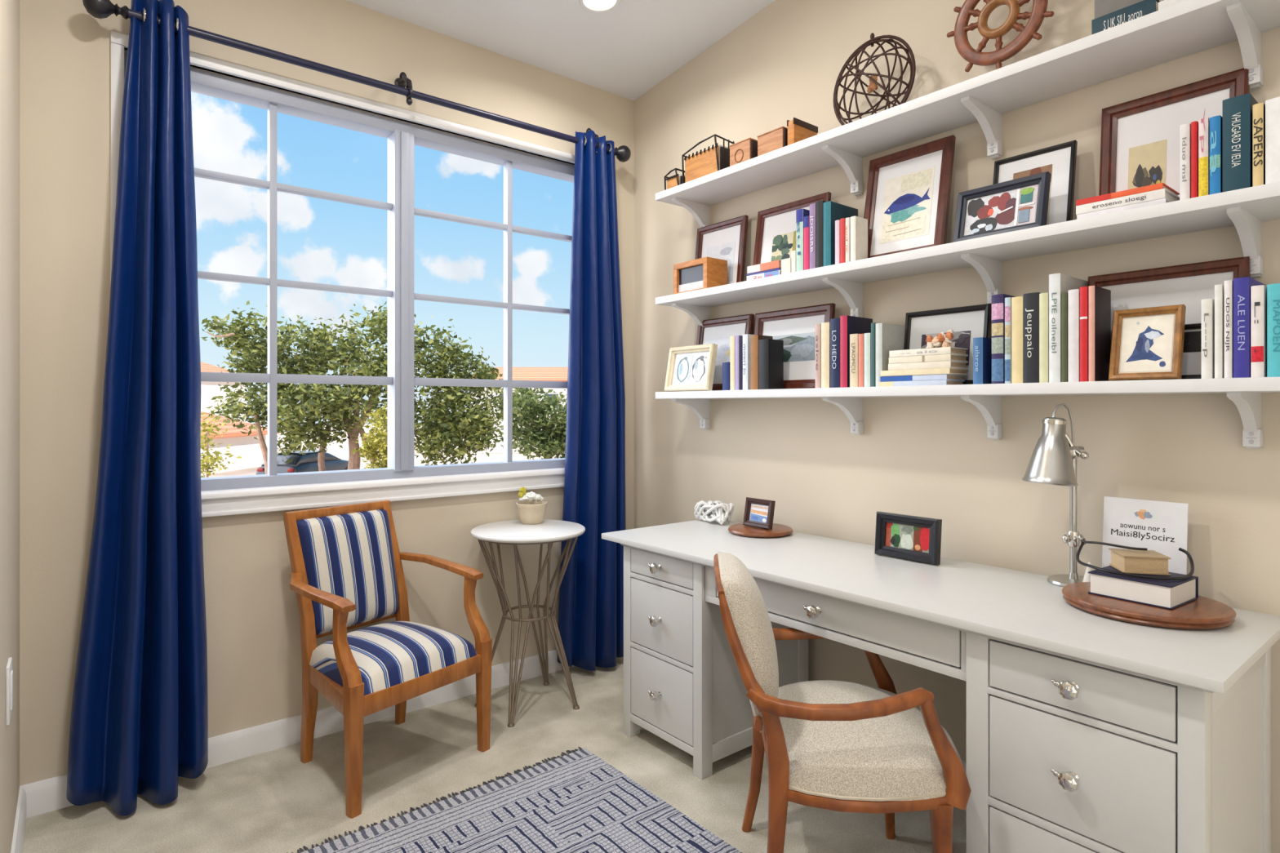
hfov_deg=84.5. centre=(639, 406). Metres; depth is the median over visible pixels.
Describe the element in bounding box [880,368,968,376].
book
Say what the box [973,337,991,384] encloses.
book
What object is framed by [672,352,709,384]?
print
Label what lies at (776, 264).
book
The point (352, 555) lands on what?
cushion
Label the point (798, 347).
print
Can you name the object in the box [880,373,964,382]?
book
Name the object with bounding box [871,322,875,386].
book
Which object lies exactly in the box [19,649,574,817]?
baseboard
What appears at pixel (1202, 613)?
wooden board
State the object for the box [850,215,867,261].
book
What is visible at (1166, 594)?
book
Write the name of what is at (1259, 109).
book
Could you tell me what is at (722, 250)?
print
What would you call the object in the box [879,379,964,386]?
book
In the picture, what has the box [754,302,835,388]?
picture frame
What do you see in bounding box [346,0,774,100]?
ceiling
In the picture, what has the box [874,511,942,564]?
picture frame
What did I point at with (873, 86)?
orb
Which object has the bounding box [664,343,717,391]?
picture frame
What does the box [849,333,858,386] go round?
book
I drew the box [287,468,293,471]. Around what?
tail light
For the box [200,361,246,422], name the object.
house
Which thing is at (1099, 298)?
book
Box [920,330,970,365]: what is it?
print
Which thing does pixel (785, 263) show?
book
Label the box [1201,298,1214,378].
book
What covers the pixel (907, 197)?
print
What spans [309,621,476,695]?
seat cushion
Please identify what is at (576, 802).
area rug
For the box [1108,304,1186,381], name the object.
picture frame
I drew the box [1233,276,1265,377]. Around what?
book
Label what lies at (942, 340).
ornament
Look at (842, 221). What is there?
book
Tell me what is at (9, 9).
wall
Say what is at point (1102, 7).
book
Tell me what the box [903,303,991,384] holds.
picture frame
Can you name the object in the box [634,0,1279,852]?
wall
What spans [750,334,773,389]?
book
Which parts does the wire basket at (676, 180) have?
panel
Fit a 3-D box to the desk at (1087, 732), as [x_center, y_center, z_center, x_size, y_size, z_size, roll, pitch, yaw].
[0.665,0.850,2.133,0.597,0.740,1.853,0,0,-39]
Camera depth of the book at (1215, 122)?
1.59 m
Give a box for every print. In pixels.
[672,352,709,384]
[706,240,735,282]
[706,336,729,377]
[750,503,768,523]
[770,231,795,262]
[773,332,815,362]
[879,166,935,244]
[885,522,929,553]
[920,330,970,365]
[964,184,1038,235]
[1013,164,1052,224]
[1120,315,1173,372]
[1127,139,1166,189]
[1182,330,1201,352]
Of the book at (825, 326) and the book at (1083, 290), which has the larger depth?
the book at (825, 326)
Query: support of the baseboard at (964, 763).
attached to the wall at (931, 457)
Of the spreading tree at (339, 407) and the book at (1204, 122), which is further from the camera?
the spreading tree at (339, 407)
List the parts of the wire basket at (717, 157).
panel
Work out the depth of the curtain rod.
2.58 m
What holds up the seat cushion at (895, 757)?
on the desk chair at (840, 746)
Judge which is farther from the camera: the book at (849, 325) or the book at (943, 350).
the book at (849, 325)
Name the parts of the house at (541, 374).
pane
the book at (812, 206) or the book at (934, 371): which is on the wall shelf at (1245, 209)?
the book at (812, 206)
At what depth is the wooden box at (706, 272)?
2.91 m
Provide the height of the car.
1.455 m
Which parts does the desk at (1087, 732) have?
knob, knob, knob, drawer, drawer, drawer, knob, rail, drawer, moulding, drawer, knob, knob, drawer, drawer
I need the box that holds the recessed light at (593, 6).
[578,0,620,13]
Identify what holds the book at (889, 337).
on the wall shelf at (1245, 393)
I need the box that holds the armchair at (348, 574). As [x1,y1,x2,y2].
[283,500,492,818]
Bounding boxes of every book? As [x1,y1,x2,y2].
[722,362,729,390]
[729,335,734,390]
[734,335,742,390]
[742,333,755,390]
[746,260,781,273]
[746,267,781,275]
[746,270,781,280]
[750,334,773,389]
[758,338,783,389]
[781,257,791,274]
[791,250,795,272]
[795,208,809,271]
[804,215,809,270]
[809,203,816,268]
[815,324,821,387]
[816,200,826,267]
[821,322,830,387]
[822,200,857,266]
[830,318,839,387]
[835,219,839,264]
[840,217,845,263]
[840,315,872,387]
[845,217,850,262]
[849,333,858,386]
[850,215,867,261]
[858,333,864,386]
[864,333,871,386]
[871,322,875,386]
[875,323,905,386]
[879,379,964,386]
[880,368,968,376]
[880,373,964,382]
[888,346,968,357]
[888,354,968,364]
[888,360,968,370]
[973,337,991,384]
[991,293,1016,383]
[1004,297,1011,383]
[1011,296,1023,383]
[1023,292,1039,382]
[1039,292,1048,382]
[1048,273,1088,382]
[1061,293,1067,382]
[1067,288,1079,382]
[1075,182,1179,205]
[1075,188,1179,214]
[1076,198,1171,219]
[1080,286,1088,381]
[1088,285,1111,381]
[1088,565,1198,609]
[1091,0,1159,34]
[1094,0,1163,18]
[1108,548,1170,575]
[1158,0,1185,9]
[1179,123,1191,199]
[1191,120,1198,198]
[1198,111,1209,196]
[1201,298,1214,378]
[1209,115,1222,194]
[1214,284,1224,377]
[1222,93,1257,191]
[1224,280,1233,377]
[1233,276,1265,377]
[1250,284,1266,377]
[1253,102,1265,186]
[1265,96,1279,184]
[1266,283,1279,377]
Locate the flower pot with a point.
(532, 512)
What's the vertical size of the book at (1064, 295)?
0.232 m
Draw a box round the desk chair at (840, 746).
[713,551,971,852]
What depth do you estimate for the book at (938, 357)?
2.12 m
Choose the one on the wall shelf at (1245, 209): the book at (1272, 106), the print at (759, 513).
the book at (1272, 106)
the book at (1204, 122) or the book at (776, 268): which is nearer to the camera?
the book at (1204, 122)
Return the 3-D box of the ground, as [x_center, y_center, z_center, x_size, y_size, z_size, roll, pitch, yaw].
[-31.057,3.470,65.890,150.000,0.300,124.000,0,0,-39]
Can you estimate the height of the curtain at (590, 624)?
2.465 m
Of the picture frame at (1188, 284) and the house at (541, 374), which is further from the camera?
the house at (541, 374)
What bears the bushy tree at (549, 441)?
on the ground
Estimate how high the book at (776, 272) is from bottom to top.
0.026 m
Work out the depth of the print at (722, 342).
3.00 m
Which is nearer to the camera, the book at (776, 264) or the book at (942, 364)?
the book at (942, 364)
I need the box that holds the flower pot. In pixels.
[515,486,546,524]
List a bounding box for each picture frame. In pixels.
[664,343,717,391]
[694,214,748,284]
[695,313,754,391]
[742,497,775,529]
[752,191,831,265]
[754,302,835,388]
[863,134,955,257]
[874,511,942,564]
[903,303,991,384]
[952,171,1051,242]
[992,139,1077,224]
[1087,256,1250,340]
[1098,67,1249,196]
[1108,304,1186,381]
[1181,323,1201,378]
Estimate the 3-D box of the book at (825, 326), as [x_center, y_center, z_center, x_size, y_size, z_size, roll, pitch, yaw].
[0.686,-0.174,2.454,0.142,0.224,0.034,0,0,-39]
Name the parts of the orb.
stem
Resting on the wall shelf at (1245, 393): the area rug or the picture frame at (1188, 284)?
the picture frame at (1188, 284)
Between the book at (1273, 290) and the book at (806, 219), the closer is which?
the book at (1273, 290)
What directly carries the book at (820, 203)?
on the wall shelf at (1245, 209)
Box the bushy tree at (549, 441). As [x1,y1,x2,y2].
[493,387,567,459]
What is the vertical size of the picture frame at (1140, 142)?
0.334 m
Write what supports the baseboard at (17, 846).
attached to the wall at (9, 9)
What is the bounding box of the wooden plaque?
[728,523,793,537]
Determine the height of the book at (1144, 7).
0.056 m
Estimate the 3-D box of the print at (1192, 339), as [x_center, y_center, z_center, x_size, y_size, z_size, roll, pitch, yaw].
[1.328,-0.155,1.691,0.006,0.050,0.044,0,0,-39]
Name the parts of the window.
casing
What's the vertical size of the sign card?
0.237 m
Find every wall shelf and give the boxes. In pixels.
[655,0,1279,227]
[655,181,1279,326]
[655,377,1279,448]
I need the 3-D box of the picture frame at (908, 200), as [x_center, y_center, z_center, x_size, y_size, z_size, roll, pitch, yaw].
[0.866,-0.660,2.302,0.085,0.379,0.296,0,0,-39]
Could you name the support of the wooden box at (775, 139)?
on the wall shelf at (1185, 28)
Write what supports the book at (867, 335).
on the wall shelf at (1245, 393)
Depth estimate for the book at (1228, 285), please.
1.57 m
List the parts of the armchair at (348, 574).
leg, armrest, seat rail, rail, leg, rail, leg, rail, armrest, leg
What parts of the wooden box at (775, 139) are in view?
lid, panel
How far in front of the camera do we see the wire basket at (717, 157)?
2.87 m
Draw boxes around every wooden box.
[673,256,727,294]
[728,137,757,166]
[756,125,787,155]
[786,117,817,145]
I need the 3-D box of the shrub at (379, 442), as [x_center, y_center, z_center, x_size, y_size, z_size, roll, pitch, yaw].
[-8.659,1.627,24.057,2.122,3.386,1.925,0,0,-39]
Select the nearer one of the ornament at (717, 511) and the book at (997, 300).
the book at (997, 300)
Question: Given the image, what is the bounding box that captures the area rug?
[286,746,742,852]
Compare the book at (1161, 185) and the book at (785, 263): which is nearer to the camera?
the book at (1161, 185)
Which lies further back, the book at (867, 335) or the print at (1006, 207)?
the book at (867, 335)
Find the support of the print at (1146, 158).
attached to the picture frame at (1140, 142)
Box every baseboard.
[10,788,26,852]
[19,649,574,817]
[961,760,966,774]
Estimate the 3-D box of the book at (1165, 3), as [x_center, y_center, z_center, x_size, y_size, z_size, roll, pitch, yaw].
[1.349,-0.939,1.641,0.151,0.038,0.198,0,0,-39]
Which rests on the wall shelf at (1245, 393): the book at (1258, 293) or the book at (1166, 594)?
the book at (1258, 293)
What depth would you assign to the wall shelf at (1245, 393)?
1.95 m
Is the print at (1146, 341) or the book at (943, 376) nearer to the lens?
the print at (1146, 341)
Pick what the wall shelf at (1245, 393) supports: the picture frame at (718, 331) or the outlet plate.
the picture frame at (718, 331)
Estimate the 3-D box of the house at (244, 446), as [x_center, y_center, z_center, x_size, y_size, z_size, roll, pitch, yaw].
[-24.172,1.645,36.495,7.400,3.350,7.000,0,0,0]
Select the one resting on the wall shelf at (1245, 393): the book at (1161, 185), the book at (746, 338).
the book at (746, 338)
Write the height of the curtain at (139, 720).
2.488 m
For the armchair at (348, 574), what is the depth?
2.42 m
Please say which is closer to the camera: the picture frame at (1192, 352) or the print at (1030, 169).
the picture frame at (1192, 352)
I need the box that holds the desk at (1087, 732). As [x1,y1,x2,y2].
[601,519,1279,852]
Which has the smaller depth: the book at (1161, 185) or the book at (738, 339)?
the book at (1161, 185)
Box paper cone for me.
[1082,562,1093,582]
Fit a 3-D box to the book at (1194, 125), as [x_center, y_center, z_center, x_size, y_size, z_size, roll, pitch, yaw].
[1.318,-0.562,1.655,0.122,0.183,0.012,0,0,-39]
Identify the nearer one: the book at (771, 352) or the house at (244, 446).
the book at (771, 352)
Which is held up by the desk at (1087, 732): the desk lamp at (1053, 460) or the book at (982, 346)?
the desk lamp at (1053, 460)
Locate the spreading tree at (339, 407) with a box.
[200,300,524,474]
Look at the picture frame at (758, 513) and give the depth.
2.66 m
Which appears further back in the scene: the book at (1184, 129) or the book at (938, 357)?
the book at (938, 357)
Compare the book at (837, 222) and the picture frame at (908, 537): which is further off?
the book at (837, 222)
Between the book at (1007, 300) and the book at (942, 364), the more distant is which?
the book at (942, 364)
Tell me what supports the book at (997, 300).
on the wall shelf at (1245, 393)
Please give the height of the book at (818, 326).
0.222 m
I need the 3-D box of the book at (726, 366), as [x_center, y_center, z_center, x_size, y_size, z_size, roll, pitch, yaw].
[0.384,-0.118,2.813,0.122,0.111,0.039,0,0,-39]
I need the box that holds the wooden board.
[1062,582,1236,629]
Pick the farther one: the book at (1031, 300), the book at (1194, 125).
the book at (1031, 300)
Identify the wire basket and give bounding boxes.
[663,168,684,190]
[681,133,734,183]
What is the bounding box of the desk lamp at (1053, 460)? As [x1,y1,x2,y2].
[1021,403,1194,586]
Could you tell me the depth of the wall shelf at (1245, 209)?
1.95 m
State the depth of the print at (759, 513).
2.66 m
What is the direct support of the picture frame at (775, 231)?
on the wall shelf at (1245, 209)
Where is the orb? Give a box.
[833,32,915,125]
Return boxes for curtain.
[66,0,208,816]
[557,129,626,671]
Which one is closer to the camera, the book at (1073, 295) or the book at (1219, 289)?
the book at (1219, 289)
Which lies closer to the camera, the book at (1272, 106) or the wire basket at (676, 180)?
the book at (1272, 106)
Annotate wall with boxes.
[0,0,19,852]
[19,0,634,786]
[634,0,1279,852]
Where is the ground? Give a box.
[202,424,564,477]
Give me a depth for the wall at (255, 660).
2.42 m
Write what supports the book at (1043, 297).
on the wall shelf at (1245, 393)
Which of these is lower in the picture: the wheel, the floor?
the floor
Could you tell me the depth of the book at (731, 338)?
2.74 m
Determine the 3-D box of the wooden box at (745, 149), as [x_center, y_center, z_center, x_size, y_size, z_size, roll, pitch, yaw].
[0.437,-0.975,2.776,0.130,0.108,0.114,0,0,-39]
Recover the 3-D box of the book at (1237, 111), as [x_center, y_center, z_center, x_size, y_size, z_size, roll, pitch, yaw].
[1.376,-0.578,1.606,0.154,0.215,0.048,0,0,-39]
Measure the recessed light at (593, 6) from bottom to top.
0.027 m
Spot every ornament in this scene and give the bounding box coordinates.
[693,500,734,524]
[926,329,955,348]
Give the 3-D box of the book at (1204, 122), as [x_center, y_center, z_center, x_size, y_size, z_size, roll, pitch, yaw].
[1.328,-0.575,1.641,0.124,0.208,0.018,0,0,-39]
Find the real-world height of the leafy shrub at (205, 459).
3.261 m
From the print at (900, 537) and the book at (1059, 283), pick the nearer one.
the book at (1059, 283)
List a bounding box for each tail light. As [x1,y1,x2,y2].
[257,467,263,471]
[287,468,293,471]
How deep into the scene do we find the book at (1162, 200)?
1.72 m
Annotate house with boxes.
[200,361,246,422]
[200,411,279,475]
[471,367,568,453]
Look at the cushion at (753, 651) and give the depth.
1.63 m
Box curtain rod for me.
[82,0,631,162]
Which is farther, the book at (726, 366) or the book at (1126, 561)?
the book at (726, 366)
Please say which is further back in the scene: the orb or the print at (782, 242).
the print at (782, 242)
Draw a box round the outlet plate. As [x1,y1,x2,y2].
[5,657,13,725]
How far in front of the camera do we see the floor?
2.26 m
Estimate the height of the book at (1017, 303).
0.236 m
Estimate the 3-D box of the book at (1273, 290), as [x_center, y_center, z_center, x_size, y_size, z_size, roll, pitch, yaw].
[1.419,-0.163,1.553,0.154,0.200,0.032,0,0,-39]
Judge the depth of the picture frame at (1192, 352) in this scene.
1.69 m
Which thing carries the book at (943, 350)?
on the book at (938, 357)
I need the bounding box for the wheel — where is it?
[946,0,1053,71]
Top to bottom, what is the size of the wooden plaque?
0.020 m
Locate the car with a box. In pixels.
[256,449,348,475]
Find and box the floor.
[22,656,966,852]
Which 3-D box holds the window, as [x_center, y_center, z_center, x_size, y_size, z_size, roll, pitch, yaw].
[-0.939,-0.405,2.866,1.945,1.553,0.142,0,0,-39]
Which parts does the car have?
cabin glass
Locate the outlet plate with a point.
(9, 672)
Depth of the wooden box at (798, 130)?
2.55 m
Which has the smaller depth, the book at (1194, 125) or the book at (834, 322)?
the book at (1194, 125)
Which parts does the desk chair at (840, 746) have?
crest rail, leg, rail, seat rail, leg, armrest, armrest, seat rail, leg, leg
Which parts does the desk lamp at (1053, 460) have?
lamp shade, cord, arm, black cord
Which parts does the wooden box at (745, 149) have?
lid, panel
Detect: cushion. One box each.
[296,509,398,635]
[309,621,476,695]
[717,551,778,733]
[777,680,961,800]
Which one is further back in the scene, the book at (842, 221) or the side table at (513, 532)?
the side table at (513, 532)
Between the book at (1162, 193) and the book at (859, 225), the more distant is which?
the book at (859, 225)
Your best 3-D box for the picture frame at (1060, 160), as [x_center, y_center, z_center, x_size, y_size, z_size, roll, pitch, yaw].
[1.117,-0.602,2.014,0.057,0.263,0.219,0,0,-39]
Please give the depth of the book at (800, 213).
2.49 m
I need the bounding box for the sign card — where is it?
[1102,496,1188,574]
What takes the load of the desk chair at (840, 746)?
on the floor
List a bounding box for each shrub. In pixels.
[200,408,242,477]
[351,404,417,468]
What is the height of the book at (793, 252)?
0.085 m
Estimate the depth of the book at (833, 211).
2.40 m
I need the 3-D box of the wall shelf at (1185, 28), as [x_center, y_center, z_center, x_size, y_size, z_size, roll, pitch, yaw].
[1.022,-0.839,2.052,0.243,0.162,2.748,0,0,-39]
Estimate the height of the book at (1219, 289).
0.211 m
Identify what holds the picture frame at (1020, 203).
on the wall shelf at (1245, 209)
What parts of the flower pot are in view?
pot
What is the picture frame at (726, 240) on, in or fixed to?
on the wall shelf at (1245, 209)
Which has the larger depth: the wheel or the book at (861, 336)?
the book at (861, 336)
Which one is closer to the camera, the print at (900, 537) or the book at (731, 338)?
the print at (900, 537)
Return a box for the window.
[110,31,574,517]
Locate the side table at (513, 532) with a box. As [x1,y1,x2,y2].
[471,519,585,727]
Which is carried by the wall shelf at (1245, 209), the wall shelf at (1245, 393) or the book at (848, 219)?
the book at (848, 219)

